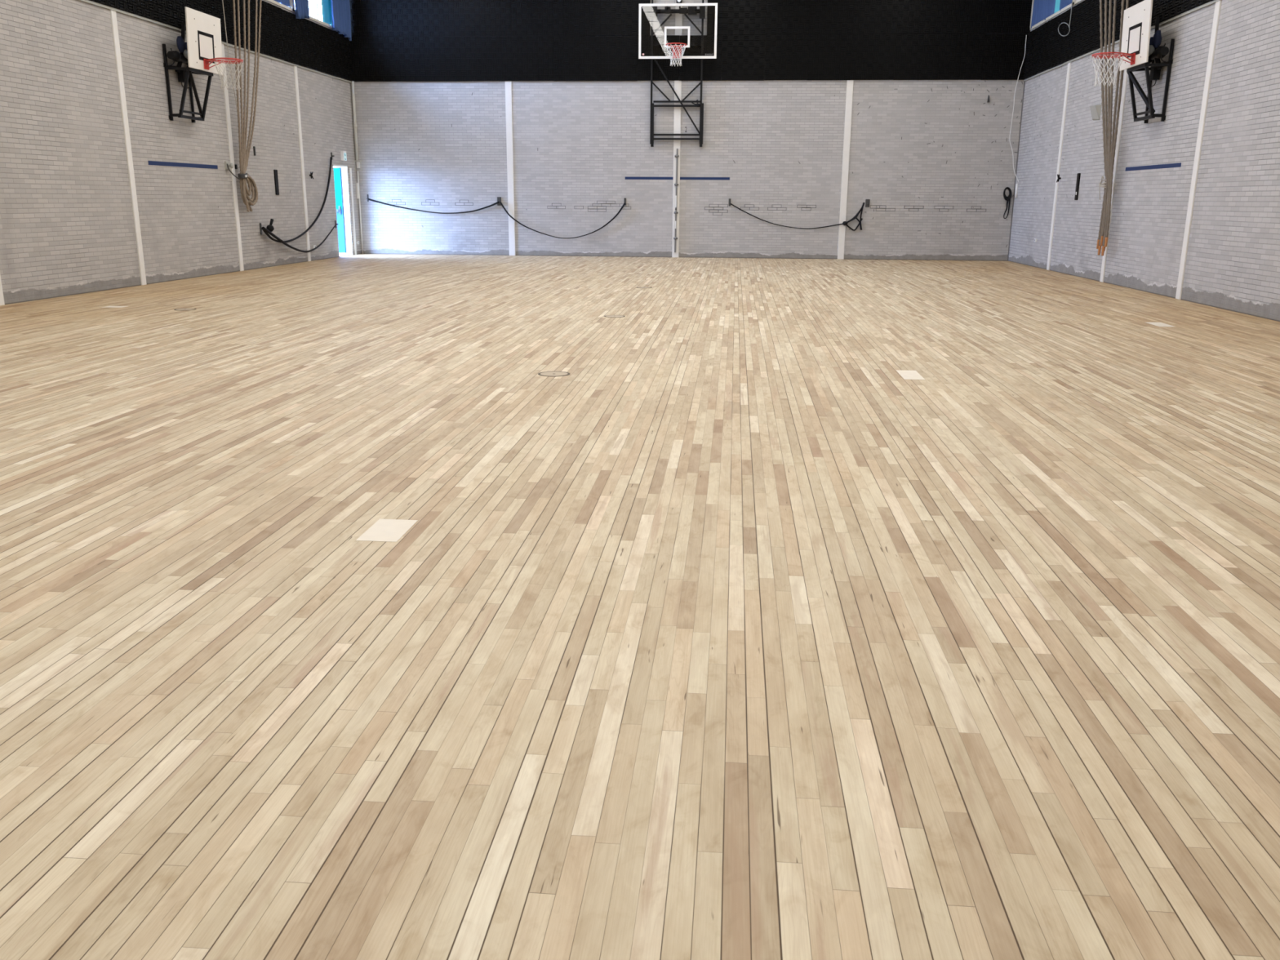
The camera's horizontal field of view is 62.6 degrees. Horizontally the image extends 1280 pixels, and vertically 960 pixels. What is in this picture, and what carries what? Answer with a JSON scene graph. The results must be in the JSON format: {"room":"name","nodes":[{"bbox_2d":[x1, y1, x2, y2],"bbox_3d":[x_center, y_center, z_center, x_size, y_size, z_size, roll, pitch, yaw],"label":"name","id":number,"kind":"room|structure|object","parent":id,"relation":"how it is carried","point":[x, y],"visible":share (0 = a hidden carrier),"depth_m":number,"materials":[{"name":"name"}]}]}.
{"room":"gymnasium","nodes":[
{"label":"gymnasium","id":0,"kind":"room"},
{"bbox_2d":[0,0,361,304],"bbox_3d":[-8.309,-5.287,11.875,0.300,7.100,28.105,2,15,5],"label":"wall","id":1,"kind":"structure","parent":0,"point":[67,226],"depth_m":16.27,"materials":[{"name":"brick"}]},
{"bbox_2d":[0,275,4,305],"bbox_3d":[-8.104,-4.161,12.849,0.030,4.026,0.128,2,15,5],"label":"trim","id":2,"kind":"structure","parent":1,"relation":"attached to","point":[2,298],"depth_m":13.35,"materials":[{"name":"white paint"}]},
{"bbox_2d":[89,0,124,10],"bbox_3d":[-7.790,-7.382,15.177,0.059,0.985,0.973,2,15,5],"label":"acoustic panel","id":3,"kind":"object","parent":1,"relation":"attached to","point":[117,4],"visible":1,"depth_m":15.50,"materials":[{"name":"black fabric"}]},
{"bbox_2d":[110,9,146,284],"bbox_3d":[-7.809,-5.019,16.079,0.030,4.026,0.128,2,15,5],"label":"trim","id":4,"kind":"structure","parent":1,"relation":"attached to","point":[113,13],"depth_m":16.04,"materials":[{"name":"white paint"}]},
{"bbox_2d":[121,0,158,21],"bbox_3d":[-7.704,-7.633,16.115,0.059,0.985,0.973,2,15,5],"label":"acoustic panel","id":5,"kind":"object","parent":1,"relation":"attached to","point":[148,9],"visible":1,"depth_m":16.26,"materials":[{"name":"black fabric"}]},
{"bbox_2d":[155,0,186,30],"bbox_3d":[-7.619,-7.883,17.053,0.059,0.985,0.973,2,15,5],"label":"acoustic panel","id":6,"kind":"object","parent":1,"relation":"attached to","point":[171,12],"visible":0.94,"depth_m":17.11,"materials":[{"name":"black fabric"}]},
{"bbox_2d":[147,160,217,168],"bbox_3d":[-7.665,-5.306,17.745,0.002,0.065,2.310,2,15,5],"label":"blue stripe","id":7,"kind":"object","parent":1,"relation":"attached to","point":[150,162],"visible":1,"depth_m":17.66,"materials":[{"name":"paint"}]},
{"bbox_2d":[186,0,214,16],"bbox_3d":[-7.533,-8.130,17.992,0.059,0.985,0.973,2,15,5],"label":"acoustic panel","id":8,"kind":"object","parent":1,"relation":"attached to","point":[206,6],"visible":0.36,"depth_m":18.08,"materials":[{"name":"black fabric"}]},
{"bbox_2d":[162,6,243,122],"bbox_3d":[-7.113,-6.832,17.487,1.056,1.714,1.152,2,15,5],"label":"basketball hoop","id":9,"kind":"object","parent":1,"relation":"attached to","point":[202,50],"visible":1,"depth_m":17.29,"materials":[{"name":"black metal"}]},
{"bbox_2d":[79,0,351,83],"bbox_3d":[-8.140,-5.928,11.689,0.030,0.035,28.105,2,15,5],"label":"trim","id":10,"kind":"structure","parent":1,"relation":"attached to","point":[84,1],"depth_m":17.19,"materials":[{"name":"metal"}]},
{"bbox_2d":[212,0,241,46],"bbox_3d":[-7.447,-8.381,18.930,0.059,0.985,0.973,2,15,5],"label":"acoustic panel","id":11,"kind":"object","parent":1,"relation":"attached to","point":[228,4],"visible":0.74,"depth_m":18.95,"materials":[{"name":"black fabric"}]},
{"bbox_2d":[221,43,244,271],"bbox_3d":[-7.508,-5.893,19.368,0.030,4.026,0.128,2,15,5],"label":"trim","id":12,"kind":"structure","parent":1,"relation":"attached to","point":[225,91],"depth_m":19.39,"materials":[{"name":"white paint"}]},
{"bbox_2d":[239,0,264,53],"bbox_3d":[-7.361,-8.625,19.870,0.059,0.985,0.973,2,15,5],"label":"acoustic panel","id":13,"kind":"object","parent":1,"relation":"attached to","point":[252,2],"visible":0.58,"depth_m":19.89,"materials":[{"name":"black fabric"}]},
{"bbox_2d":[261,0,284,60],"bbox_3d":[-7.275,-8.879,20.807,0.059,0.985,0.973,2,15,5],"label":"acoustic panel","id":14,"kind":"object","parent":1,"relation":"attached to","point":[272,23],"visible":0.99,"depth_m":20.79,"materials":[{"name":"black fabric"}]},
{"bbox_2d":[273,169,279,195],"bbox_3d":[-7.339,-6.010,21.262,0.022,0.490,0.140,2,15,5],"label":"wall rail","id":15,"kind":"object","parent":1,"relation":"attached to","point":[275,171],"visible":1,"depth_m":21.24,"materials":[{"name":"metal"}]},
{"bbox_2d":[266,0,293,12],"bbox_3d":[-7.407,-9.973,20.044,0.182,1.435,3.340,2,15,5],"label":"window","id":16,"kind":"structure","parent":1,"relation":"in","point":[291,8],"depth_m":21.45,"materials":[{"name":"beige paint"}]},
{"bbox_2d":[280,8,304,66],"bbox_3d":[-7.189,-9.122,21.747,0.059,0.985,0.973,2,15,5],"label":"acoustic panel","id":17,"kind":"object","parent":1,"relation":"attached to","point":[292,33],"visible":1,"depth_m":21.72,"materials":[{"name":"black fabric"}]},
{"bbox_2d":[262,156,332,243],"bbox_3d":[-7.194,-5.978,22.290,0.072,1.796,4.098,1,15,4],"label":"strap","id":18,"kind":"object","parent":1,"relation":"attached to","point":[331,157],"visible":0.98,"depth_m":23.21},
{"bbox_2d":[261,218,336,252],"bbox_3d":[-7.212,-5.221,22.459,0.144,0.739,4.113,1,15,3],"label":"strap","id":19,"kind":"object","parent":1,"relation":"attached to","point":[269,228],"visible":1,"depth_m":21.23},
{"bbox_2d":[293,65,311,261],"bbox_3d":[-7.220,-6.729,22.514,0.030,4.026,0.128,2,15,5],"label":"trim","id":20,"kind":"structure","parent":1,"relation":"attached to","point":[295,67],"depth_m":22.47,"materials":[{"name":"white paint"}]},
{"bbox_2d":[300,18,321,71],"bbox_3d":[-7.103,-9.374,22.684,0.059,0.985,0.973,2,15,5],"label":"acoustic panel","id":21,"kind":"object","parent":1,"relation":"attached to","point":[310,37],"visible":0.99,"depth_m":22.66,"materials":[{"name":"black fabric"}]},
{"bbox_2d":[293,0,332,28],"bbox_3d":[-7.119,-10.809,23.192,0.182,1.435,3.180,2,15,5],"label":"window","id":22,"kind":"structure","parent":1,"relation":"in","point":[315,2],"depth_m":23.27,"materials":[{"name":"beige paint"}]},
{"bbox_2d":[294,0,309,18],"bbox_3d":[-7.070,-10.382,21.893,0.143,1.552,0.701,2,15,5],"label":"curtain","id":23,"kind":"object","parent":22,"relation":"hanging from","point":[302,10],"visible":1,"depth_m":22.00,"materials":[{"name":"blue fabric"}]},
{"bbox_2d":[321,0,332,25],"bbox_3d":[-7.050,-10.985,23.804,0.077,1.370,0.890,2,15,5],"label":"curtain","id":24,"kind":"object","parent":22,"relation":"hanging from","point":[326,4],"visible":0.48,"depth_m":23.78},
{"bbox_2d":[330,0,351,40],"bbox_3d":[-6.866,-10.972,24.107,0.132,1.548,1.220,2,15,5],"label":"curtain","id":25,"kind":"object","parent":22,"relation":"hanging from","point":[340,9],"visible":1,"depth_m":24.19,"materials":[{"name":"blue fabric"}]},
{"bbox_2d":[317,24,337,76],"bbox_3d":[-7.018,-9.622,23.623,0.059,0.985,0.973,2,15,5],"label":"acoustic panel","id":26,"kind":"object","parent":1,"relation":"attached to","point":[326,38],"visible":1,"depth_m":23.60,"materials":[{"name":"black fabric"}]},
{"bbox_2d":[333,164,356,257],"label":"door","id":27,"kind":"structure","parent":1,"relation":"in","point":[342,211],"depth_m":25.38,"materials":[{"name":"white metal"}]},
{"bbox_2d":[351,80,359,161],"bbox_3d":[-6.869,-8.633,25.378,0.090,1.836,0.090,2,15,5],"label":"pipe","id":28,"kind":"object","parent":1,"relation":"attached to","point":[355,126],"visible":1,"depth_m":25.35,"materials":[{"name":"metal"}]},
{"bbox_2d":[355,170,363,253],"bbox_3d":[-6.908,-6.578,25.930,0.060,1.980,0.065,2,15,5],"label":"conduit","id":29,"kind":"object","parent":1,"relation":"attached to","point":[357,183],"visible":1,"depth_m":25.86,"materials":[{"name":"white plastic"}]},
{"bbox_2d":[0,253,1279,959],"bbox_3d":[-0.351,-1.723,12.094,16.322,0.202,28.705,2,15,5],"label":"floor","id":30,"kind":"structure","parent":0,"point":[731,632],"depth_m":3.53,"materials":[{"name":"brown wood"}]},
{"bbox_2d":[355,519,417,542],"bbox_3d":[-1.061,0.211,4.427,0.170,0.001,0.300,2,15,5],"label":"inlay","id":31,"kind":"object","parent":30,"relation":"on","point":[384,530],"visible":1,"depth_m":4.41,"materials":[{"name":"beige wood"}]},
{"bbox_2d":[895,369,924,379],"bbox_3d":[2.175,-0.847,8.478,0.161,0.001,0.460,2,15,5],"label":"inlay","id":32,"kind":"object","parent":30,"relation":"on","point":[906,375],"visible":1,"depth_m":8.46,"materials":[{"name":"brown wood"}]},
{"bbox_2d":[354,0,1024,261],"bbox_3d":[0.922,-8.688,24.878,16.322,7.100,0.302,2,15,5],"label":"wall","id":33,"kind":"structure","parent":0,"point":[932,159],"depth_m":25.04,"materials":[{"name":"brick"}]},
{"bbox_2d":[349,0,388,37],"bbox_3d":[-6.421,-10.938,24.766,0.981,0.978,0.059,2,15,5],"label":"acoustic panel","id":34,"kind":"object","parent":33,"relation":"attached to","point":[368,18],"visible":0.98,"depth_m":24.77,"materials":[{"name":"black fabric"}]},
{"bbox_2d":[349,37,391,81],"bbox_3d":[-6.427,-9.988,25.019,0.981,0.978,0.059,2,15,5],"label":"acoustic panel","id":35,"kind":"object","parent":33,"relation":"attached to","point":[370,56],"visible":1,"depth_m":25.00,"materials":[{"name":"black fabric"}]},
{"bbox_2d":[388,36,431,81],"bbox_3d":[-5.449,-9.962,24.936,0.981,0.978,0.059,2,15,5],"label":"acoustic panel","id":36,"kind":"object","parent":33,"relation":"attached to","point":[409,56],"visible":1,"depth_m":24.92,"materials":[{"name":"black fabric"}]},
{"bbox_2d":[429,36,471,81],"bbox_3d":[-4.470,-9.932,24.855,0.981,0.978,0.059,2,15,5],"label":"acoustic panel","id":37,"kind":"object","parent":33,"relation":"attached to","point":[450,56],"visible":1,"depth_m":24.84,"materials":[{"name":"black fabric"}]},
{"bbox_2d":[470,36,512,80],"bbox_3d":[-3.491,-9.906,24.772,0.981,0.978,0.059,2,15,5],"label":"acoustic panel","id":38,"kind":"object","parent":33,"relation":"attached to","point":[491,56],"visible":1,"depth_m":24.75,"materials":[{"name":"black fabric"}]},
{"bbox_2d":[497,196,501,205],"bbox_3d":[-3.427,-6.775,25.591,0.100,0.200,0.075,2,15,5],"label":"wall plate","id":39,"kind":"object","parent":33,"relation":"attached to","point":[499,198],"visible":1,"depth_m":25.60,"materials":[{"name":"grey metal"}]},
{"bbox_2d":[368,198,499,213],"bbox_3d":[-5.042,-6.692,25.737,3.282,0.356,0.042,2,15,5],"label":"strap","id":40,"kind":"object","parent":39,"relation":"hanging from","point":[372,200],"visible":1,"depth_m":25.76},
{"bbox_2d":[505,80,515,255],"bbox_3d":[-3.128,-7.478,25.409,0.152,4.036,0.032,2,15,5],"label":"trim","id":41,"kind":"structure","parent":33,"relation":"attached to","point":[508,83],"depth_m":25.37,"materials":[{"name":"white paint"}]},
{"bbox_2d":[511,35,554,80],"bbox_3d":[-2.512,-9.878,24.690,0.981,0.978,0.059,2,15,5],"label":"acoustic panel","id":42,"kind":"object","parent":33,"relation":"attached to","point":[532,56],"visible":1,"depth_m":24.67,"materials":[{"name":"black fabric"}]},
{"bbox_2d":[499,202,625,238],"bbox_3d":[-1.876,-6.298,25.552,3.070,0.857,0.040,2,15,5],"label":"strap","id":43,"kind":"object","parent":33,"relation":"attached to","point":[624,204],"visible":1,"depth_m":25.60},
{"bbox_2d":[553,35,595,80],"bbox_3d":[-1.533,-9.845,24.609,0.981,0.978,0.059,2,15,5],"label":"acoustic panel","id":44,"kind":"object","parent":33,"relation":"attached to","point":[574,56],"visible":1,"depth_m":24.59,"materials":[{"name":"black fabric"}]},
{"bbox_2d":[595,35,637,80],"bbox_3d":[-0.555,-9.816,24.527,0.981,0.978,0.059,2,15,5],"label":"acoustic panel","id":45,"kind":"object","parent":33,"relation":"attached to","point":[615,56],"visible":1,"depth_m":24.51,"materials":[{"name":"black fabric"}]},
{"bbox_2d":[595,0,637,35],"bbox_3d":[-0.548,-10.769,24.273,0.981,0.978,0.059,2,15,5],"label":"acoustic panel","id":46,"kind":"object","parent":33,"relation":"attached to","point":[612,17],"visible":1,"depth_m":24.29,"materials":[{"name":"black fabric"}]},
{"bbox_2d":[637,0,650,35],"bbox_3d":[0.087,-10.749,24.221,0.292,0.978,0.059,2,15,5],"label":"acoustic panel","id":47,"kind":"object","parent":33,"relation":"attached to","point":[645,24],"visible":0.79,"depth_m":24.23,"materials":[{"name":"black fabric"}]},
{"bbox_2d":[625,177,673,179],"bbox_3d":[0.216,-7.215,25.178,1.156,0.060,0.002,2,15,5],"label":"blue stripe","id":48,"kind":"object","parent":33,"relation":"attached to","point":[626,178],"visible":1,"depth_m":25.18,"materials":[{"name":"paint"}]},
{"bbox_2d":[636,35,679,80],"bbox_3d":[0.424,-9.794,24.443,0.981,0.978,0.059,2,15,5],"label":"acoustic panel","id":49,"kind":"object","parent":33,"relation":"attached to","point":[672,73],"visible":0.79,"depth_m":24.45,"materials":[{"name":"black fabric"}]},
{"bbox_2d":[673,148,679,252],"bbox_3d":[0.866,-6.676,25.211,0.100,2.400,0.057,2,15,5],"label":"rail","id":50,"kind":"object","parent":33,"relation":"attached to","point":[677,155],"visible":1,"depth_m":25.19,"materials":[{"name":"white metal"}]},
{"bbox_2d":[671,6,682,257],"bbox_3d":[0.881,-8.746,24.706,0.160,6.900,0.032,2,15,5],"label":"trim","id":51,"kind":"structure","parent":33,"relation":"attached to","point":[678,17],"depth_m":24.92,"materials":[{"name":"white paint"}]},
{"bbox_2d":[638,0,717,146],"bbox_3d":[0.846,-9.623,23.898,1.770,3.890,1.125,2,15,5],"label":"basketball hoop","id":52,"kind":"object","parent":33,"relation":"attached to","point":[677,49],"visible":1,"depth_m":24.04,"materials":[{"name":"black metal"}]},
{"bbox_2d":[679,35,722,80],"bbox_3d":[1.403,-9.762,24.363,0.981,0.978,0.059,2,15,5],"label":"acoustic panel","id":53,"kind":"object","parent":33,"relation":"attached to","point":[690,69],"visible":0.85,"depth_m":24.36,"materials":[{"name":"black fabric"}]},
{"bbox_2d":[680,177,729,179],"bbox_3d":[1.542,-7.177,25.067,1.187,0.060,0.002,2,15,5],"label":"blue stripe","id":54,"kind":"object","parent":33,"relation":"attached to","point":[681,178],"visible":1,"depth_m":25.06,"materials":[{"name":"paint"}]},
{"bbox_2d":[706,0,723,35],"bbox_3d":[1.721,-10.700,24.084,0.359,0.978,0.059,2,15,5],"label":"acoustic panel","id":55,"kind":"object","parent":33,"relation":"attached to","point":[711,9],"visible":0.78,"depth_m":24.10,"materials":[{"name":"black fabric"}]},
{"bbox_2d":[721,35,765,80],"bbox_3d":[2.382,-9.733,24.280,0.981,0.978,0.059,2,15,5],"label":"acoustic panel","id":56,"kind":"object","parent":33,"relation":"attached to","point":[743,57],"visible":1,"depth_m":24.27,"materials":[{"name":"black fabric"}]},
{"bbox_2d":[764,34,808,79],"bbox_3d":[3.361,-9.711,24.197,0.981,0.978,0.059,2,15,5],"label":"acoustic panel","id":57,"kind":"object","parent":33,"relation":"attached to","point":[786,55],"visible":1,"depth_m":24.18,"materials":[{"name":"black fabric"}]},
{"bbox_2d":[730,202,864,231],"bbox_3d":[3.725,-6.272,25.037,3.161,0.661,0.093,2,15,5],"label":"rope","id":58,"kind":"object","parent":33,"relation":"attached to","point":[844,223],"visible":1,"depth_m":24.98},
{"bbox_2d":[806,34,852,79],"bbox_3d":[4.339,-9.678,24.116,0.981,0.978,0.059,2,15,5],"label":"acoustic panel","id":59,"kind":"object","parent":33,"relation":"attached to","point":[829,55],"visible":1,"depth_m":24.10,"materials":[{"name":"black fabric"}]},
{"bbox_2d":[837,80,853,259],"bbox_3d":[4.823,-7.248,24.743,0.150,4.036,0.032,2,15,5],"label":"trim","id":60,"kind":"structure","parent":33,"relation":"attached to","point":[849,95],"depth_m":24.70,"materials":[{"name":"white paint"}]},
{"bbox_2d":[849,33,896,79],"bbox_3d":[5.318,-9.653,24.033,0.981,0.978,0.059,2,15,5],"label":"acoustic panel","id":61,"kind":"object","parent":33,"relation":"attached to","point":[873,55],"visible":1,"depth_m":24.02,"materials":[{"name":"black fabric"}]},
{"bbox_2d":[893,33,940,79],"bbox_3d":[6.297,-9.622,23.952,0.981,0.978,0.059,2,15,5],"label":"acoustic panel","id":62,"kind":"object","parent":33,"relation":"attached to","point":[917,55],"visible":1,"depth_m":23.94,"materials":[{"name":"black fabric"}]},
{"bbox_2d":[981,33,1028,79],"bbox_3d":[8.254,-9.563,23.788,0.981,0.978,0.059,2,15,5],"label":"acoustic panel","id":63,"kind":"object","parent":33,"relation":"attached to","point":[1003,55],"visible":1,"depth_m":23.78,"materials":[{"name":"black fabric"}]},
{"bbox_2d":[1003,186,1012,218],"bbox_3d":[8.549,-6.458,24.553,0.197,0.724,0.067,2,15,5],"label":"strap","id":64,"kind":"object","parent":33,"relation":"attached to","point":[1006,198],"visible":1,"depth_m":24.51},
{"bbox_2d":[1008,0,1279,321],"bbox_3d":[7.651,-4.825,10.537,0.300,7.100,28.105,2,15,5],"label":"wall","id":65,"kind":"structure","parent":0,"point":[1233,264],"depth_m":15.49,"materials":[{"name":"brick"}]},
{"bbox_2d":[1007,80,1025,261],"bbox_3d":[8.720,-7.134,24.412,0.020,4.036,0.020,2,15,5],"label":"trim","id":66,"kind":"structure","parent":65,"relation":"attached to","point":[1024,81],"depth_m":24.39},
{"bbox_2d":[1008,35,1026,182],"bbox_3d":[8.630,-8.403,23.890,0.138,3.172,0.361,-11,19,-36],"label":"loose cable","id":67,"kind":"object","parent":65,"relation":"hanging from","point":[1026,35],"visible":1,"depth_m":23.97,"materials":[{"name":"white plastic"}]},
{"bbox_2d":[1023,26,1040,79],"bbox_3d":[8.668,-9.418,23.250,0.059,0.985,0.973,2,15,5],"label":"acoustic panel","id":68,"kind":"object","parent":65,"relation":"attached to","point":[1033,39],"visible":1,"depth_m":23.23,"materials":[{"name":"black fabric"}]},
{"bbox_2d":[1035,17,1053,74],"bbox_3d":[8.582,-9.175,22.310,0.059,0.985,0.973,2,15,5],"label":"acoustic panel","id":69,"kind":"object","parent":65,"relation":"attached to","point":[1045,33],"visible":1,"depth_m":22.29,"materials":[{"name":"black fabric"}]},
{"bbox_2d":[1029,0,1074,30],"bbox_3d":[8.679,-10.353,21.868,0.182,1.435,3.180,2,15,5],"label":"window","id":70,"kind":"structure","parent":65,"relation":"in","point":[1069,6],"depth_m":22.26,"materials":[{"name":"glass"}]},
{"bbox_2d":[1031,0,1055,28],"bbox_3d":[8.694,-10.543,22.590,0.115,1.400,1.580,2,15,5],"label":"curtain","id":71,"kind":"object","parent":70,"relation":"hanging from","point":[1042,9],"visible":0.98,"depth_m":22.77,"materials":[{"name":"blue fabric"}]},
{"bbox_2d":[1059,0,1071,9],"bbox_3d":[8.550,-10.101,20.903,0.117,1.388,1.021,2,15,5],"label":"curtain","id":72,"kind":"object","parent":70,"relation":"hanging from","point":[1063,3],"visible":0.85,"depth_m":21.16,"materials":[{"name":"blue fabric"}]},
{"bbox_2d":[1048,10,1067,69],"bbox_3d":[8.496,-8.920,21.373,0.059,0.985,0.973,2,15,5],"label":"acoustic panel","id":73,"kind":"object","parent":65,"relation":"attached to","point":[1055,55],"visible":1,"depth_m":21.37,"materials":[{"name":"black fabric"}]},
{"bbox_2d":[1046,62,1071,270],"bbox_3d":[8.431,-6.275,21.198,0.030,4.026,0.150,2,15,5],"label":"trim","id":74,"kind":"structure","parent":65,"relation":"attached to","point":[1069,63],"depth_m":21.15,"materials":[{"name":"white paint"}]},
{"bbox_2d":[1062,1,1084,62],"bbox_3d":[8.410,-8.676,20.434,0.059,0.985,0.973,2,15,5],"label":"acoustic panel","id":75,"kind":"object","parent":65,"relation":"attached to","point":[1070,49],"visible":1,"depth_m":20.40,"materials":[{"name":"black fabric"}]},
{"bbox_2d":[1074,173,1080,199],"bbox_3d":[8.300,-5.566,19.980,0.026,0.490,0.140,2,15,5],"label":"wall rail","id":76,"kind":"object","parent":65,"relation":"attached to","point":[1077,190],"visible":1,"depth_m":19.96,"materials":[{"name":"metal"}]},
{"bbox_2d":[1076,0,1099,56],"bbox_3d":[8.324,-8.429,19.495,0.059,0.985,0.973,2,15,5],"label":"acoustic panel","id":77,"kind":"object","parent":65,"relation":"attached to","point":[1090,11],"visible":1,"depth_m":19.50,"materials":[{"name":"black fabric"}]},
{"bbox_2d":[1089,104,1102,120],"bbox_3d":[8.214,-6.638,19.028,0.100,0.280,0.380,2,15,5],"label":"wall box","id":78,"kind":"object","parent":65,"relation":"attached to","point":[1095,110],"visible":1,"depth_m":18.93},
{"bbox_2d":[1093,0,1118,49],"bbox_3d":[8.239,-8.171,18.559,0.059,0.985,0.973,2,15,5],"label":"acoustic panel","id":79,"kind":"object","parent":65,"relation":"attached to","point":[1097,45],"visible":0.48,"depth_m":18.69,"materials":[{"name":"black fabric"}]},
{"bbox_2d":[1099,69,1128,282],"bbox_3d":[8.139,-5.427,18.006,0.030,4.026,0.150,2,15,5],"label":"trim","id":80,"kind":"structure","parent":65,"relation":"attached to","point":[1126,75],"depth_m":17.94,"materials":[{"name":"white paint"}]},
{"bbox_2d":[1023,0,1219,81],"bbox_3d":[7.490,-5.476,10.379,0.030,0.035,28.105,2,15,5],"label":"trim","id":81,"kind":"structure","parent":65,"relation":"attached to","point":[1211,2],"depth_m":16.52,"materials":[{"name":"metal"}]},
{"bbox_2d":[1114,0,1137,41],"bbox_3d":[8.153,-7.926,17.619,0.059,0.985,0.973,2,15,5],"label":"acoustic panel","id":82,"kind":"object","parent":65,"relation":"attached to","point":[1131,2],"visible":0.31,"depth_m":17.93,"materials":[{"name":"black fabric"}]},
{"bbox_2d":[1092,0,1174,123],"bbox_3d":[7.513,-6.425,16.282,1.026,1.734,1.144,2,15,5],"label":"basketball hoop","id":83,"kind":"object","parent":65,"relation":"attached to","point":[1139,51],"visible":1,"depth_m":16.09,"materials":[{"name":"black metal"}]},
{"bbox_2d":[1136,0,1159,26],"bbox_3d":[8.067,-7.674,16.682,0.059,0.985,0.973,2,15,5],"label":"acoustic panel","id":84,"kind":"object","parent":65,"relation":"attached to","point":[1155,6],"visible":0.19,"depth_m":16.41,"materials":[{"name":"black fabric"}]},
{"bbox_2d":[1124,162,1181,171],"bbox_3d":[7.998,-4.891,16.468,0.002,0.060,2.280,2,15,5],"label":"blue stripe","id":85,"kind":"object","parent":65,"relation":"attached to","point":[1171,165],"visible":1,"depth_m":16.34,"materials":[{"name":"paint"}]},
{"bbox_2d":[1155,0,1183,22],"bbox_3d":[7.981,-7.428,15.743,0.059,0.985,0.973,2,15,5],"label":"acoustic panel","id":86,"kind":"object","parent":65,"relation":"attached to","point":[1167,9],"visible":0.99,"depth_m":15.86,"materials":[{"name":"black fabric"}]},
{"bbox_2d":[1181,0,1210,13],"bbox_3d":[7.895,-7.182,14.803,0.059,0.985,0.973,2,15,5],"label":"acoustic panel","id":87,"kind":"object","parent":65,"relation":"attached to","point":[1187,5],"visible":1,"depth_m":15.06,"materials":[{"name":"black fabric"}]},
{"bbox_2d":[1175,0,1222,299],"bbox_3d":[7.845,-4.576,14.802,0.030,4.026,0.150,2,15,5],"label":"trim","id":88,"kind":"structure","parent":65,"relation":"attached to","point":[1218,4],"depth_m":14.76,"materials":[{"name":"white paint"}]},
{"bbox_3d":[-0.306,-8.631,10.254,18.222,0.300,30.105,2,15,5],"label":"ceiling","id":89,"kind":"structure","parent":0,"visible":0},
{"bbox_2d":[222,0,240,172],"bbox_3d":[-7.235,-8.014,18.318,0.056,5.096,1.158,-3,15,-13],"label":"rope","id":90,"kind":"object","parent":89,"relation":"hanging from","point":[222,0],"visible":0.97,"depth_m":18.61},
{"bbox_2d":[232,0,252,211],"bbox_3d":[-7.204,-7.762,18.737,0.216,5.798,1.063,-7,16,-25],"label":"rope","id":91,"kind":"object","parent":89,"relation":"hanging from","point":[233,1],"visible":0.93,"depth_m":19.06,"materials":[{"name":"fabric"}]},
{"bbox_2d":[241,0,249,211],"bbox_3d":[-7.140,-7.853,19.085,0.592,5.799,0.182,-9,18,-32],"label":"rope","id":92,"kind":"object","parent":89,"relation":"hanging from","point":[248,2],"visible":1,"depth_m":19.35,"materials":[{"name":"fabric"}]},
{"bbox_2d":[236,0,255,205],"bbox_3d":[-7.230,-7.869,18.934,0.318,5.693,1.035,-6,16,-24],"label":"rope","id":93,"kind":"object","parent":89,"relation":"hanging from","point":[237,1],"visible":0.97,"depth_m":19.08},
{"bbox_2d":[243,0,254,201],"bbox_3d":[-7.106,-7.940,19.068,0.512,5.622,0.426,1,15,2],"label":"rope","id":94,"kind":"object","parent":89,"relation":"hanging from","point":[244,10],"visible":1,"depth_m":19.23,"materials":[{"name":"fabric"}]},
{"bbox_2d":[242,0,257,195],"bbox_3d":[-7.132,-8.047,19.248,0.165,5.508,0.904,10,18,32],"label":"rope","id":95,"kind":"object","parent":89,"relation":"hanging from","point":[246,180],"visible":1,"depth_m":19.51,"materials":[{"name":"fabric"}]},
{"bbox_2d":[243,0,262,205],"bbox_3d":[-7.137,-7.994,19.400,0.194,5.690,1.175,7,16,23],"label":"rope","id":96,"kind":"object","parent":89,"relation":"hanging from","point":[255,202],"visible":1,"depth_m":19.60,"materials":[{"name":"fabric"}]},
{"bbox_2d":[1096,0,1106,248],"bbox_3d":[7.815,-7.176,17.904,0.092,6.312,0.975,-6,16,-24],"label":"rope","id":97,"kind":"object","parent":89,"relation":"hanging from","point":[1100,1],"visible":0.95,"depth_m":17.96,"materials":[{"name":"beige fabric"}]},
{"bbox_2d":[1097,0,1108,255],"bbox_3d":[7.794,-7.065,17.681,0.112,6.410,0.761,-9,18,-32],"label":"rope","id":98,"kind":"object","parent":89,"relation":"hanging from","point":[1105,1],"visible":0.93,"depth_m":17.80,"materials":[{"name":"beige fabric"}]},
{"bbox_2d":[1100,0,1111,245],"bbox_3d":[7.767,-7.093,17.476,0.540,6.251,0.158,7,16,22],"label":"rope","id":99,"kind":"object","parent":89,"relation":"hanging from","point":[1110,1],"visible":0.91,"depth_m":17.65,"materials":[{"name":"beige fabric"}]},
{"bbox_2d":[1101,0,1116,255],"bbox_3d":[7.721,-6.958,17.279,0.514,6.410,0.194,0,15,-2],"label":"rope","id":100,"kind":"object","parent":89,"relation":"hanging from","point":[1114,1],"visible":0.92,"depth_m":17.59,"materials":[{"name":"beige fabric"}]},
{"bbox_2d":[1104,0,1124,251],"bbox_3d":[7.714,-6.914,16.968,0.113,6.337,0.901,12,19,38],"label":"rope","id":101,"kind":"object","parent":89,"relation":"hanging from","point":[1122,1],"visible":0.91,"depth_m":17.27,"materials":[{"name":"beige fabric"}]},
{"bbox_2d":[1104,0,1128,246],"bbox_3d":[7.691,-6.902,16.772,0.098,6.260,1.072,10,17,31],"label":"rope","id":102,"kind":"object","parent":89,"relation":"hanging from","point":[1127,1],"visible":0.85,"depth_m":17.54,"materials":[{"name":"beige fabric"}]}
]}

